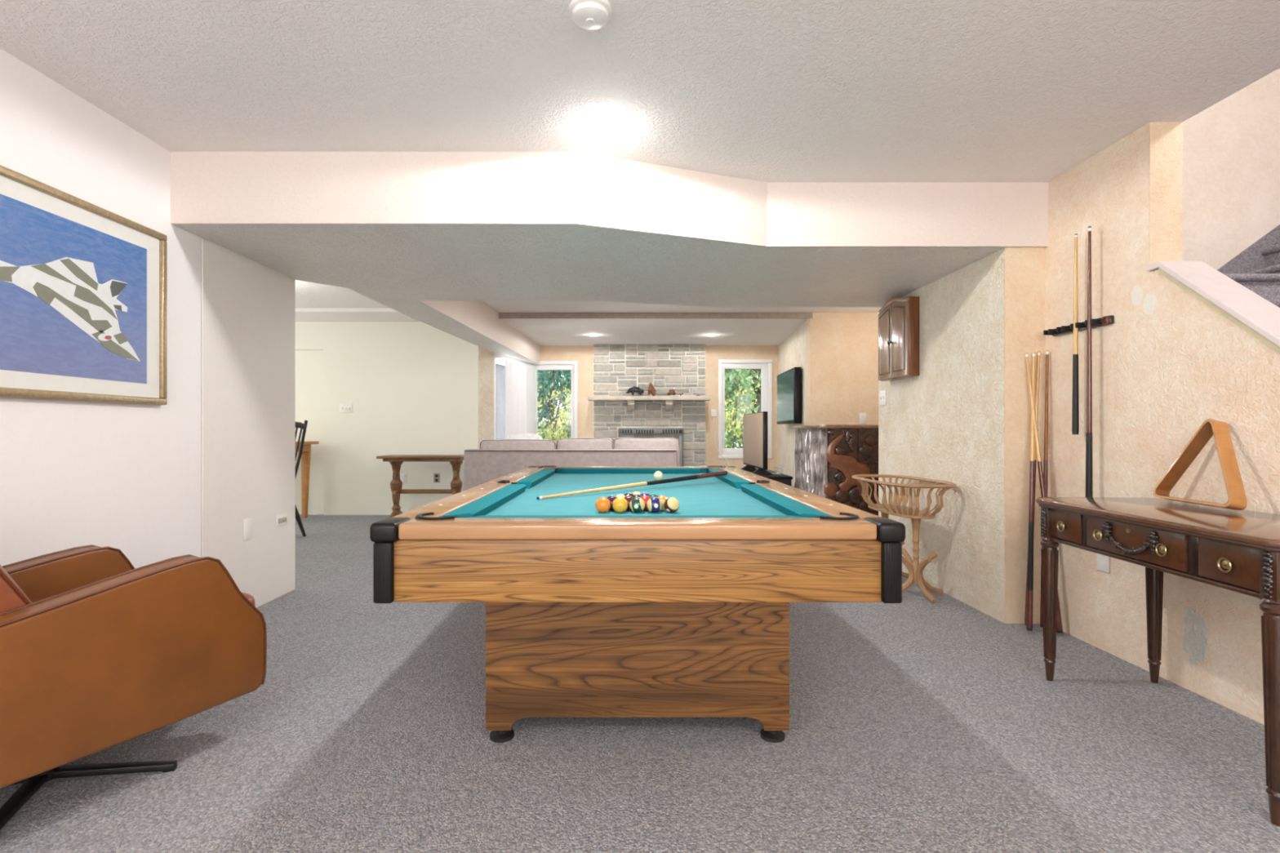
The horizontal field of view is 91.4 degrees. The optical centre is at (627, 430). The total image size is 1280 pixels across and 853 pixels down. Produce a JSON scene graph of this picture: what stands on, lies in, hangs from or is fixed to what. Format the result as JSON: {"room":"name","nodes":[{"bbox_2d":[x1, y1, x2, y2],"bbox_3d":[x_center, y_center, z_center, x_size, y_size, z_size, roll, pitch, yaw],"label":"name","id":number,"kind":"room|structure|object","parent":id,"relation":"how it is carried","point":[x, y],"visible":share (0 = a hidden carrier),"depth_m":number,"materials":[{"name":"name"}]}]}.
{"room":"game room","nodes":[
{"label":"game room","id":0,"kind":"room"},
{"bbox_2d":[0,48,295,608],"bbox_3d":[-2.273,-0.175,0.710,0.154,2.450,6.820,0,0,0],"label":"wall","id":1,"kind":"structure","parent":0,"point":[126,477],"depth_m":2.97,"materials":[{"name":"white paint"}]},
{"bbox_2d":[0,164,167,404],"bbox_3d":[-2.183,-0.519,2.397,0.035,0.798,1.075,0,0,0],"label":"framed picture","id":2,"kind":"object","parent":1,"relation":"attached to","point":[83,284],"visible":1,"depth_m":2.46},
{"bbox_2d":[0,194,146,383],"bbox_3d":[-2.182,-0.517,2.394,0.002,0.610,0.868,0,0,0],"label":"print","id":3,"kind":"object","parent":2,"relation":"attached to","point":[73,291],"depth_m":2.43},
{"bbox_2d":[243,517,252,540],"bbox_3d":[-2.192,0.568,3.600,0.007,0.120,0.075,0,0,0],"label":"cover plate","id":4,"kind":"object","parent":1,"relation":"attached to","point":[247,523],"visible":1,"depth_m":3.59,"materials":[{"name":"white plastic"}]},
{"bbox_2d":[275,513,287,527],"bbox_3d":[-2.190,0.567,3.950,0.012,0.075,0.120,0,0,0],"label":"socket plate","id":5,"kind":"object","parent":1,"relation":"attached to","point":[281,519],"visible":1,"depth_m":3.94,"materials":[{"name":"white plastic"}]},
{"bbox_2d":[295,321,478,515],"bbox_3d":[-4.030,-0.175,7.875,4.340,2.450,0.250,0,0,0],"label":"wall","id":6,"kind":"structure","parent":0,"point":[411,388],"depth_m":7.75,"materials":[{"name":"beige paint"}]},
{"bbox_2d":[295,350,323,514],"bbox_3d":[-4.490,0.020,7.782,1.410,2.040,0.035,0,0,0],"label":"door","id":7,"kind":"structure","parent":6,"relation":"in","point":[308,363],"depth_m":7.76,"materials":[{"name":"beige paint"}]},
{"bbox_2d":[339,404,352,413],"bbox_3d":[-3.500,-0.275,7.742,0.160,0.115,0.016,0,0,0],"label":"light switch","id":8,"kind":"object","parent":6,"relation":"attached to","point":[344,408],"visible":1,"depth_m":7.74,"materials":[{"name":"white plastic"}]},
{"bbox_2d":[400,473,407,482],"bbox_3d":[-2.780,0.590,7.745,0.075,0.115,0.009,0,0,0],"label":"wall outlet","id":9,"kind":"object","parent":6,"relation":"attached to","point":[403,476],"visible":0.94,"depth_m":7.74,"materials":[{"name":"white plastic"}]},
{"bbox_2d":[433,473,439,482],"bbox_3d":[-2.375,0.590,7.745,0.075,0.115,0.009,0,0,0],"label":"wall outlet","id":10,"kind":"object","parent":6,"relation":"attached to","point":[436,476],"visible":1,"depth_m":7.74,"materials":[{"name":"beige plastic"}]},
{"bbox_2d":[478,346,493,448],"bbox_3d":[-1.780,-0.100,7.875,0.160,2.300,0.250,0,0,0],"label":"wall","id":11,"kind":"structure","parent":0,"point":[486,357],"depth_m":7.83,"materials":[{"name":"beige paint"}]},
{"bbox_2d":[493,351,535,439],"bbox_3d":[-1.619,0.025,8.699,0.140,2.050,1.560,0,0,11],"label":"wall","id":12,"kind":"structure","parent":0,"point":[531,368],"depth_m":9.19,"materials":[{"name":"white paint"}]},
{"bbox_2d":[495,357,505,439],"bbox_3d":[-1.651,-0.170,8.507,0.070,1.540,1.070,0,0,11],"label":"window","id":13,"kind":"structure","parent":12,"relation":"in","point":[500,363],"depth_m":8.28,"materials":[{"name":"white paint"}]},
{"bbox_2d":[505,359,526,438],"bbox_3d":[-1.539,-0.150,8.540,0.056,1.560,0.800,0,0,10],"label":"curtain","id":14,"kind":"object","parent":12,"relation":"hanging from","point":[515,373],"visible":0.62,"depth_m":8.48,"materials":[{"name":"white fabric"}]},
{"bbox_2d":[170,151,1048,364],"bbox_3d":[0.035,-1.205,6.225,4.470,0.420,6.450,0,0,0],"label":"beam","id":15,"kind":"structure","parent":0,"point":[428,237],"depth_m":3.37,"materials":[{"name":"paint"}]},
{"bbox_2d":[0,514,1279,852],"bbox_3d":[-0.500,1.100,3.500,11.400,0.100,12.400,0,0,0],"label":"floor","id":16,"kind":"structure","parent":0,"point":[917,725],"depth_m":1.99,"materials":[{"name":"carpet"}]},
{"bbox_2d":[0,544,266,829],"bbox_3d":[-1.717,0.591,1.819,0.590,0.919,1.198,0,0,20],"label":"armchair","id":17,"kind":"object","parent":16,"relation":"on","point":[99,651],"visible":1,"depth_m":1.79,"materials":[{"name":"brown leather"}]},
{"bbox_2d":[0,564,31,613],"bbox_3d":[-1.791,0.395,1.621,0.385,0.514,0.362,0,0,20],"label":"cushion","id":18,"kind":"object","parent":17,"relation":"on","point":[12,597],"depth_m":1.61,"materials":[{"name":"brown leather"}]},
{"bbox_2d":[242,592,255,606],"bbox_3d":[-1.630,0.678,2.053,0.385,0.194,0.701,0,0,20],"label":"seat cushion","id":19,"kind":"object","parent":17,"relation":"on","point":[250,597],"depth_m":2.28,"materials":[{"name":"brown leather"}]},
{"bbox_2d":[295,420,307,537],"bbox_3d":[-3.469,0.476,5.950,0.629,1.156,0.488,0,0,0],"label":"chair","id":20,"kind":"object","parent":16,"relation":"on","point":[298,424],"visible":0.14,"depth_m":6.13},
{"bbox_2d":[295,440,319,517],"bbox_3d":[-4.235,0.590,7.335,0.930,0.920,0.570,0,0,0],"label":"table","id":21,"kind":"object","parent":16,"relation":"on","point":[306,452],"visible":0.24,"depth_m":7.50,"materials":[{"name":"brown wood"}]},
{"bbox_2d":[376,454,464,517],"bbox_3d":[-2.410,0.672,7.390,0.980,0.755,0.420,0,0,0],"label":"trestle table","id":22,"kind":"object","parent":16,"relation":"on","point":[396,461],"visible":0.7,"depth_m":7.32,"materials":[{"name":"brown wood"}]},
{"bbox_2d":[464,437,679,490],"bbox_3d":[-0.550,0.562,6.766,2.220,0.976,0.947,0,0,0],"label":"sofa","id":23,"kind":"object","parent":16,"relation":"on","point":[494,460],"visible":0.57,"depth_m":6.30,"materials":[{"name":"grey fabric"}]},
{"bbox_2d":[480,439,556,448],"bbox_3d":[-1.135,0.330,6.500,0.790,0.470,0.237,0,0,0],"label":"cushion","id":24,"kind":"object","parent":23,"relation":"on","point":[499,443],"depth_m":6.41,"materials":[{"name":"grey fabric"}]},
{"bbox_2d":[505,433,542,439],"bbox_3d":[-1.130,0.250,6.760,0.440,0.438,0.166,0,0,0],"label":"throw pillow","id":25,"kind":"object","parent":23,"relation":"on","point":[514,436],"visible":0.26,"depth_m":6.75,"materials":[{"name":"white fabric"}]},
{"bbox_2d":[556,438,613,448],"bbox_3d":[-0.445,0.317,6.500,0.580,0.470,0.237,0,0,0],"label":"cushion","id":26,"kind":"object","parent":23,"relation":"on","point":[562,443],"depth_m":6.41,"materials":[{"name":"grey fabric"}]},
{"bbox_2d":[613,437,679,466],"bbox_3d":[0.193,0.310,6.500,0.685,0.470,0.237,0,0,0],"label":"cushion","id":27,"kind":"object","parent":23,"relation":"on","point":[620,443],"depth_m":6.41,"materials":[{"name":"grey fabric"}]},
{"bbox_2d":[369,466,905,742],"bbox_3d":[0.027,0.652,3.147,1.492,0.797,2.839,0,0,0],"label":"pool table","id":28,"kind":"object","parent":16,"relation":"on","point":[590,612],"visible":0.99,"depth_m":2.09,"materials":[{"name":"brown wood"}]},
{"bbox_2d":[440,484,526,517],"bbox_3d":[-0.539,0.284,2.512,0.085,0.040,1.168,0,0,0],"label":"cushion","id":29,"kind":"object","parent":28,"relation":"on","point":[492,501],"depth_m":2.37,"materials":[{"name":"teal fabric"}]},
{"bbox_2d":[515,468,555,488],"bbox_3d":[-0.539,0.284,3.781,0.085,0.040,1.168,0,0,0],"label":"cushion","id":30,"kind":"object","parent":28,"relation":"on","point":[533,480],"depth_m":3.60,"materials":[{"name":"teal fabric"}]},
{"bbox_2d":[595,497,610,512],"bbox_3d":[-0.091,0.271,2.275,0.057,0.057,0.057,0,0,20],"label":"ball","id":31,"kind":"object","parent":28,"relation":"on","point":[602,504],"visible":1,"depth_m":2.25,"materials":[{"name":"orange plastic"}]},
{"bbox_2d":[606,495,617,511],"bbox_3d":[-0.060,0.271,2.329,0.057,0.057,0.057,0,0,21],"label":"ball","id":32,"kind":"object","parent":28,"relation":"on","point":[611,498],"visible":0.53,"depth_m":2.31,"materials":[{"name":"purple plastic"}]},
{"bbox_2d":[612,497,627,512],"bbox_3d":[-0.029,0.271,2.275,0.057,0.057,0.057,0,0,26],"label":"ball","id":33,"kind":"object","parent":28,"relation":"on","point":[620,504],"visible":1,"depth_m":2.25,"materials":[{"name":"yellow plastic"}]},
{"bbox_2d":[615,493,625,497],"bbox_3d":[-0.029,0.271,2.382,0.057,0.057,0.057,0,0,16],"label":"ball","id":34,"kind":"object","parent":28,"relation":"on","point":[619,495],"visible":0.19,"depth_m":2.37,"materials":[{"name":"plastic"}]},
{"bbox_2d":[623,495,633,511],"bbox_3d":[0.003,0.271,2.329,0.057,0.057,0.057,0,0,27],"label":"ball","id":35,"kind":"object","parent":28,"relation":"on","point":[628,498],"visible":0.4,"depth_m":2.31,"materials":[{"name":"brown plastic"}]},
{"bbox_2d":[624,493,633,496],"bbox_3d":[0.003,0.271,2.436,0.057,0.057,0.057,0,0,-13],"label":"ball","id":36,"kind":"object","parent":28,"relation":"on","point":[625,494],"visible":0.17,"depth_m":2.42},
{"bbox_2d":[555,467,708,473],"bbox_3d":[0.027,0.284,4.383,1.090,0.040,0.085,0,0,0],"label":"cushion","id":37,"kind":"object","parent":28,"relation":"on","point":[558,470],"depth_m":4.35,"materials":[{"name":"teal fabric"}]},
{"bbox_2d":[537,471,727,499],"bbox_3d":[0.091,0.270,3.174,0.029,0.028,1.362,0,2,45],"label":"pool cue","id":38,"kind":"object","parent":28,"relation":"on","point":[718,473],"visible":1,"depth_m":3.15,"materials":[{"name":"brown wood"}]},
{"bbox_2d":[631,493,641,497],"bbox_3d":[0.034,0.271,2.382,0.057,0.057,0.057,0,0,22],"label":"ball","id":39,"kind":"object","parent":28,"relation":"on","point":[635,495],"visible":0.15,"depth_m":2.37,"materials":[{"name":"plastic"}]},
{"bbox_2d":[631,491,641,494],"bbox_3d":[0.034,0.271,2.489,0.057,0.057,0.057,0,0,27],"label":"ball","id":40,"kind":"object","parent":28,"relation":"on","point":[634,492],"visible":0.12,"depth_m":2.48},
{"bbox_2d":[470,515,803,517],"bbox_3d":[0.027,0.284,1.911,1.090,0.040,0.085,0,0,0],"label":"cushion","id":41,"kind":"object","parent":28,"relation":"on","point":[482,516],"depth_m":1.92,"materials":[{"name":"teal fabric"}]},
{"bbox_2d":[629,497,644,512],"bbox_3d":[0.034,0.271,2.275,0.057,0.057,0.057,0,0,22],"label":"ball","id":42,"kind":"object","parent":28,"relation":"on","point":[637,504],"visible":1,"depth_m":2.25,"materials":[{"name":"green plastic"}]},
{"bbox_2d":[640,493,649,496],"bbox_3d":[0.065,0.271,2.436,0.057,0.057,0.057,0,0,27],"label":"ball","id":43,"kind":"object","parent":28,"relation":"on","point":[642,494],"visible":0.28,"depth_m":2.42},
{"bbox_2d":[640,495,650,511],"bbox_3d":[0.065,0.271,2.329,0.057,0.057,0.057,0,0,24],"label":"ball","id":44,"kind":"object","parent":28,"relation":"on","point":[645,498],"visible":0.45,"depth_m":2.31,"materials":[{"name":"red plastic"}]},
{"bbox_2d":[648,493,657,497],"bbox_3d":[0.097,0.271,2.382,0.057,0.057,0.057,0,0,30],"label":"ball","id":45,"kind":"object","parent":28,"relation":"on","point":[652,495],"visible":0.14,"depth_m":2.37,"materials":[{"name":"green plastic"}]},
{"bbox_2d":[646,497,662,512],"bbox_3d":[0.097,0.271,2.275,0.057,0.057,0.057,0,0,24],"label":"ball","id":46,"kind":"object","parent":28,"relation":"on","point":[654,504],"visible":1,"depth_m":2.25,"materials":[{"name":"blue plastic"}]},
{"bbox_2d":[653,471,662,479],"bbox_3d":[0.182,0.271,3.740,0.057,0.057,0.057,0,0,0],"label":"cue ball","id":47,"kind":"object","parent":28,"relation":"on","point":[658,475],"visible":0.85,"depth_m":3.72,"materials":[{"name":"white plastic"}]},
{"bbox_2d":[657,495,667,511],"bbox_3d":[0.128,0.271,2.329,0.057,0.057,0.057,0,0,30],"label":"ball","id":48,"kind":"object","parent":28,"relation":"on","point":[662,498],"visible":0.36,"depth_m":2.31,"materials":[{"name":"yellow plastic"}]},
{"bbox_2d":[663,497,679,512],"bbox_3d":[0.159,0.271,2.275,0.057,0.057,0.057,0,0,22],"label":"ball","id":49,"kind":"object","parent":28,"relation":"on","point":[671,504],"visible":1,"depth_m":2.25,"materials":[{"name":"beige plastic"}]},
{"bbox_2d":[707,468,751,488],"bbox_3d":[0.594,0.284,3.781,0.085,0.040,1.168,0,0,0],"label":"cushion","id":50,"kind":"object","parent":28,"relation":"on","point":[732,480],"depth_m":3.50,"materials":[{"name":"teal fabric"}]},
{"bbox_2d":[740,484,832,517],"bbox_3d":[0.594,0.284,2.512,0.085,0.040,1.168,0,0,0],"label":"cushion","id":51,"kind":"object","parent":28,"relation":"on","point":[780,503],"depth_m":2.37,"materials":[{"name":"teal fabric"}]},
{"bbox_2d":[587,344,711,466],"bbox_3d":[0.310,-0.117,9.255,1.790,2.334,0.389,0,0,0],"label":"fireplace","id":52,"kind":"object","parent":16,"relation":"on","point":[617,368],"visible":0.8,"depth_m":9.31,"materials":[{"name":"stone"}]},
{"bbox_2d":[626,386,644,395],"bbox_3d":[0.104,-0.581,9.160,0.262,0.122,0.098,0,0,0],"label":"figurine","id":53,"kind":"object","parent":52,"relation":"on","point":[633,389],"visible":1,"depth_m":9.12,"materials":[{"name":"brown metal"}]},
{"bbox_2d":[617,428,683,466],"bbox_3d":[0.340,0.460,9.274,0.969,0.980,0.051,0,0,0],"label":"fire screen","id":54,"kind":"object","parent":52,"relation":"attached to","point":[677,433],"visible":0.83,"depth_m":9.27,"materials":[{"name":"metal"}]},
{"bbox_2d":[620,430,681,433],"bbox_3d":[0.345,0.018,9.266,0.910,0.055,0.008,0,0,0],"label":"vent","id":55,"kind":"object","parent":54,"relation":"attached to","point":[621,431],"depth_m":9.26,"materials":[{"name":"grey metal"}]},
{"bbox_2d":[647,382,656,395],"bbox_3d":[0.353,-0.586,9.160,0.133,0.228,0.120,0,0,0],"label":"figurine","id":56,"kind":"object","parent":52,"relation":"on","point":[651,389],"visible":0.97,"depth_m":9.12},
{"bbox_2d":[666,389,675,395],"bbox_3d":[0.640,-0.560,9.160,0.132,0.089,0.076,0,0,0],"label":"figurine","id":57,"kind":"object","parent":52,"relation":"on","point":[671,391],"visible":1,"depth_m":9.13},
{"bbox_2d":[680,394,695,395],"bbox_3d":[0.875,-0.514,9.165,0.210,0.024,0.160,0,0,0],"label":"book","id":58,"kind":"object","parent":52,"relation":"on","point":[681,394],"visible":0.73,"depth_m":9.09,"materials":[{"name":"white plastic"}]},
{"bbox_2d":[747,464,792,486],"bbox_3d":[1.420,0.705,7.055,0.520,0.690,1.390,0,0,0],"label":"tv stand","id":59,"kind":"object","parent":16,"relation":"on","point":[783,478],"depth_m":6.37,"materials":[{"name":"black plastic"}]},
{"bbox_2d":[740,411,773,475],"bbox_3d":[1.410,0.138,6.940,0.260,0.665,1.120,0,0,0],"label":"television","id":60,"kind":"object","parent":59,"relation":"on","point":[754,424],"visible":0.98,"depth_m":6.74,"materials":[{"name":"black plastic"}]},
{"bbox_2d":[788,424,878,515],"bbox_3d":[2.335,0.500,6.115,1.230,1.103,1.130,0,0,0],"label":"bar","id":61,"kind":"object","parent":16,"relation":"on","point":[827,457],"visible":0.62,"depth_m":5.60,"materials":[{"name":"brown wood"}]},
{"bbox_2d":[851,474,956,604],"bbox_3d":[1.815,0.686,4.170,0.450,0.724,0.917,0,0,-2],"label":"stand","id":62,"kind":"object","parent":16,"relation":"on","point":[915,569],"visible":0.87,"depth_m":3.94,"materials":[{"name":"brown wicker"}]},
{"bbox_2d":[1026,352,1035,631],"bbox_3d":[2.136,0.309,3.307,0.029,1.462,0.193,0,0,37],"label":"pool cue","id":63,"kind":"object","parent":16,"relation":"on","point":[1030,544],"visible":1,"depth_m":3.28,"materials":[{"name":"brown wood"}]},
{"bbox_2d":[1024,351,1039,624],"bbox_3d":[2.179,0.305,3.353,0.120,1.468,0.029,0,0,-23],"label":"pool cue","id":64,"kind":"object","parent":16,"relation":"on","point":[1037,394],"visible":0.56,"depth_m":3.36,"materials":[{"name":"brown wood"}]},
{"bbox_2d":[1025,352,1062,633],"bbox_3d":[2.186,0.310,3.287,0.029,1.460,0.210,0,0,-19],"label":"pool cue","id":65,"kind":"object","parent":16,"relation":"on","point":[1059,627],"visible":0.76,"depth_m":3.31,"materials":[{"name":"brown wood"}]},
{"bbox_2d":[1040,350,1048,626],"bbox_3d":[2.222,0.304,3.320,0.095,1.469,0.029,0,0,-37],"label":"pool cue","id":66,"kind":"object","parent":16,"relation":"on","point":[1046,422],"visible":0.61,"depth_m":3.33,"materials":[{"name":"brown wood"}]},
{"bbox_2d":[1035,497,1279,826],"bbox_3d":[1.966,0.668,2.136,0.515,0.764,1.090,0,0,2],"label":"console table","id":67,"kind":"object","parent":16,"relation":"on","point":[1238,551],"visible":1,"depth_m":2.04,"materials":[{"name":"brown wood"}]},
{"bbox_2d":[1152,418,1247,510],"bbox_3d":[2.194,0.119,2.370,0.124,0.328,0.386,0,0,7],"label":"ball rack","id":68,"kind":"object","parent":67,"relation":"on","point":[1237,500],"visible":1,"depth_m":2.33,"materials":[{"name":"brown wood"}]},
{"bbox_2d":[1217,224,1279,307],"bbox_3d":[3.570,-0.300,2.650,2.300,2.700,2.599,0,0,0],"label":"staircase","id":69,"kind":"structure","parent":16,"relation":"on","point":[1257,268],"depth_m":3.88,"materials":[{"name":"carpet"}]},
{"bbox_2d":[0,0,1279,321],"bbox_3d":[-1.400,-1.395,2.600,9.600,0.110,10.600,0,0,0],"label":"ceiling","id":70,"kind":"structure","parent":0,"point":[763,91],"depth_m":2.37,"materials":[{"name":"white paint"}]},
{"bbox_2d":[568,0,611,30],"bbox_3d":[-0.120,-1.319,1.985,0.136,0.043,0.136,0,0,0],"label":"smoke detector","id":71,"kind":"object","parent":70,"relation":"attached to","point":[589,15],"visible":1,"depth_m":1.96,"materials":[{"name":"white plastic"}]},
{"bbox_2d":[500,318,808,345],"bbox_3d":[0.425,-1.367,8.360,4.350,0.165,2.480,0,0,0],"label":"ceiling","id":72,"kind":"structure","parent":0,"point":[543,331],"depth_m":7.99,"materials":[{"name":"white paint"}]},
{"bbox_2d":[588,333,599,336],"bbox_3d":[-0.460,-1.280,8.390,0.148,0.009,0.148,0,0,0],"label":"recessed light","id":73,"kind":"object","parent":72,"relation":"in","point":[590,335],"visible":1,"depth_m":8.36,"materials":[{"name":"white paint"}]},
{"bbox_2d":[539,345,777,472],"bbox_3d":[0.350,-0.200,9.535,4.700,2.500,0.170,0,0,0],"label":"wall","id":74,"kind":"structure","parent":0,"point":[583,354],"depth_m":9.45,"materials":[{"name":"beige paint"}]},
{"bbox_2d":[535,360,577,438],"bbox_3d":[-1.125,-0.285,9.480,0.720,1.540,0.100,0,0,0],"label":"window","id":75,"kind":"structure","parent":74,"relation":"in","point":[571,366],"depth_m":9.47,"materials":[{"name":"white paint"}]},
{"bbox_2d":[711,408,728,466],"bbox_3d":[1.415,0.355,9.389,0.330,1.351,0.064,0,0,24],"label":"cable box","id":76,"kind":"object","parent":74,"relation":"attached to","point":[713,411],"visible":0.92,"depth_m":9.42,"materials":[{"name":"white plastic"}]},
{"bbox_2d":[718,359,772,458],"bbox_3d":[1.775,-0.325,9.480,0.810,1.500,0.100,0,0,0],"label":"window","id":77,"kind":"structure","parent":74,"relation":"in","point":[765,365],"depth_m":9.43,"materials":[{"name":"white paint"}]},
{"bbox_2d":[777,248,1004,622],"bbox_3d":[2.770,-0.175,6.425,1.460,2.450,6.050,0,0,0],"label":"wall","id":78,"kind":"structure","parent":0,"point":[945,422],"depth_m":4.06,"materials":[{"name":"beige paint"}]},
{"bbox_2d":[498,312,812,318],"bbox_3d":[0.300,-1.307,7.107,3.600,0.064,0.024,0,0,0],"label":"trim","id":79,"kind":"structure","parent":78,"relation":"attached to","point":[501,315],"depth_m":7.09,"materials":[{"name":"beige paint"}]},
{"bbox_2d":[777,367,800,424],"bbox_3d":[2.099,-0.425,8.079,0.138,0.680,1.140,0,0,3],"label":"television","id":80,"kind":"object","parent":78,"relation":"attached to","point":[788,382],"visible":1,"depth_m":7.78,"materials":[{"name":"black plastic"}]},
{"bbox_2d":[859,413,866,423],"bbox_3d":[2.670,-0.140,7.096,0.080,0.120,0.009,0,0,0],"label":"wall outlet","id":81,"kind":"object","parent":78,"relation":"attached to","point":[862,415],"visible":1,"depth_m":7.09,"materials":[{"name":"white plastic"}]},
{"bbox_2d":[880,390,885,405],"bbox_3d":[2.033,-0.260,4.990,0.016,0.115,0.115,0,0,0],"label":"light switch","id":82,"kind":"object","parent":78,"relation":"attached to","point":[882,393],"visible":1,"depth_m":4.98,"materials":[{"name":"white plastic"}]},
{"bbox_2d":[878,296,919,381],"bbox_3d":[1.988,-0.682,4.628,0.116,0.595,0.505,0,0,0],"label":"upper cabinet","id":83,"kind":"object","parent":78,"relation":"attached to","point":[899,317],"visible":1,"depth_m":4.50,"materials":[{"name":"brown wood"}]},
{"bbox_2d":[1004,247,1044,623],"bbox_3d":[2.160,0.000,3.408,0.219,2.100,0.025,0,0,0],"label":"wall","id":84,"kind":"structure","parent":0,"point":[1024,267],"depth_m":3.40,"materials":[{"name":"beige paint"}]},
{"bbox_2d":[1044,68,1279,724],"bbox_3d":[3.735,-1.050,0.700,2.930,4.200,6.800,0,0,0],"label":"wall","id":85,"kind":"structure","parent":0,"point":[1168,363],"depth_m":2.85,"materials":[{"name":"paint"}]},
{"bbox_2d":[1043,315,1114,336],"bbox_3d":[2.235,-0.518,3.110,0.070,0.040,0.400,0,0,0],"label":"cue rack","id":86,"kind":"object","parent":85,"relation":"attached to","point":[1107,320],"visible":1,"depth_m":3.06,"materials":[{"name":"brown wood"}]},
{"bbox_2d":[1071,234,1079,434],"bbox_3d":[2.213,-0.475,3.085,0.028,0.990,0.029,0,0,0],"label":"pool cue","id":87,"kind":"object","parent":86,"relation":"hanging from","point":[1075,400],"visible":1,"depth_m":3.08,"materials":[{"name":"brown wood"}]},
{"bbox_2d":[1084,226,1093,497],"bbox_3d":[2.206,-0.250,2.985,0.029,1.450,0.030,0,0,0],"label":"pool cue","id":88,"kind":"object","parent":86,"relation":"hanging from","point":[1089,482],"visible":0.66,"depth_m":2.98,"materials":[{"name":"brown wood"}]},
{"bbox_2d":[1097,553,1109,573],"bbox_3d":[2.266,0.614,2.976,0.008,0.115,0.075,0,0,0],"label":"wall outlet","id":89,"kind":"object","parent":85,"relation":"attached to","point":[1103,562],"visible":0.7,"depth_m":2.97,"materials":[{"name":"white plastic"}]},
{"bbox_2d":[1099,560,1105,568],"bbox_3d":[2.263,0.640,2.976,0.002,0.030,0.032,0,0,0],"label":"socket","id":90,"kind":"object","parent":89,"relation":"attached to","point":[1102,563],"depth_m":2.97,"materials":[{"name":"white plastic"}]},
{"bbox_2d":[1146,261,1279,353],"bbox_3d":[2.342,0.012,1.805,0.185,1.460,1.810,0,0,0],"label":"trim","id":91,"kind":"structure","parent":85,"relation":"attached to","point":[1255,312],"depth_m":2.41,"materials":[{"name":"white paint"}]},
{"bbox_2d":[1149,122,1182,264],"bbox_3d":[2.340,-1.025,2.715,0.142,0.630,0.005,0,0,0],"label":"wall","id":92,"kind":"structure","parent":0,"point":[1166,139],"depth_m":2.71,"materials":[{"name":"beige paint"}]},
{"label":"outside","id":93,"kind":"structure","parent":0,"visible":0},
{"bbox_3d":[0.000,1.375,27.325,60.000,0.050,35.350,0,0,0],"label":"ground","id":94,"kind":"structure","parent":93,"visible":0},
{"bbox_2d":[537,375,569,435],"bbox_3d":[1.359,-2.529,19.821,15.397,8.044,2.656,0,0,-5],"label":"tree","id":95,"kind":"object","parent":94,"relation":"on","point":[558,397],"visible":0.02,"depth_m":20.00,"materials":[{"name":"green plant"}]},
{"bbox_2d":[537,370,571,439],"bbox_3d":[-1.678,-0.680,12.942,3.088,4.072,2.255,0,0,31],"label":"shrub","id":96,"kind":"object","parent":94,"relation":"on","point":[541,376],"visible":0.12,"depth_m":12.78,"materials":[{"name":"green plant"}]},
{"bbox_2d":[537,377,571,442],"bbox_3d":[-1.328,0.168,11.675,1.073,2.367,2.919,0,0,20],"label":"shrub","id":97,"kind":"object","parent":94,"relation":"on","point":[550,433],"visible":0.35,"depth_m":11.58,"materials":[{"name":"green plant"}]},
{"bbox_2d":[537,370,571,439],"bbox_3d":[-2.919,-2.335,16.736,6.029,7.502,3.451,0,0,4],"label":"tree","id":98,"kind":"object","parent":94,"relation":"on","point":[554,403],"visible":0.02,"depth_m":16.58,"materials":[{"name":"green plant"}]},
{"bbox_2d":[724,368,750,448],"bbox_3d":[2.225,-0.690,14.058,2.724,4.083,2.653,0,0,13],"label":"shrub","id":99,"kind":"object","parent":94,"relation":"on","point":[731,392],"visible":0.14,"depth_m":13.79,"materials":[{"name":"green plant"}]},
{"bbox_2d":[724,369,750,448],"bbox_3d":[4.609,-3.010,19.291,7.688,8.867,2.646,0,0,-2],"label":"tree","id":100,"kind":"object","parent":94,"relation":"on","point":[727,370],"visible":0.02,"depth_m":19.47,"materials":[{"name":"green plant"}]},
{"bbox_2d":[724,373,759,448],"bbox_3d":[2.155,0.132,12.129,1.135,2.436,2.503,0,0,7],"label":"shrub","id":101,"kind":"object","parent":94,"relation":"on","point":[734,411],"visible":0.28,"depth_m":11.90,"materials":[{"name":"green plant"}]},
{"bbox_2d":[724,368,760,440],"bbox_3d":[2.517,-1.596,12.584,2.233,5.898,2.305,0,0,-34],"label":"tree","id":102,"kind":"object","parent":94,"relation":"on","point":[753,374],"visible":0.2,"depth_m":12.38,"materials":[{"name":"green plant"}]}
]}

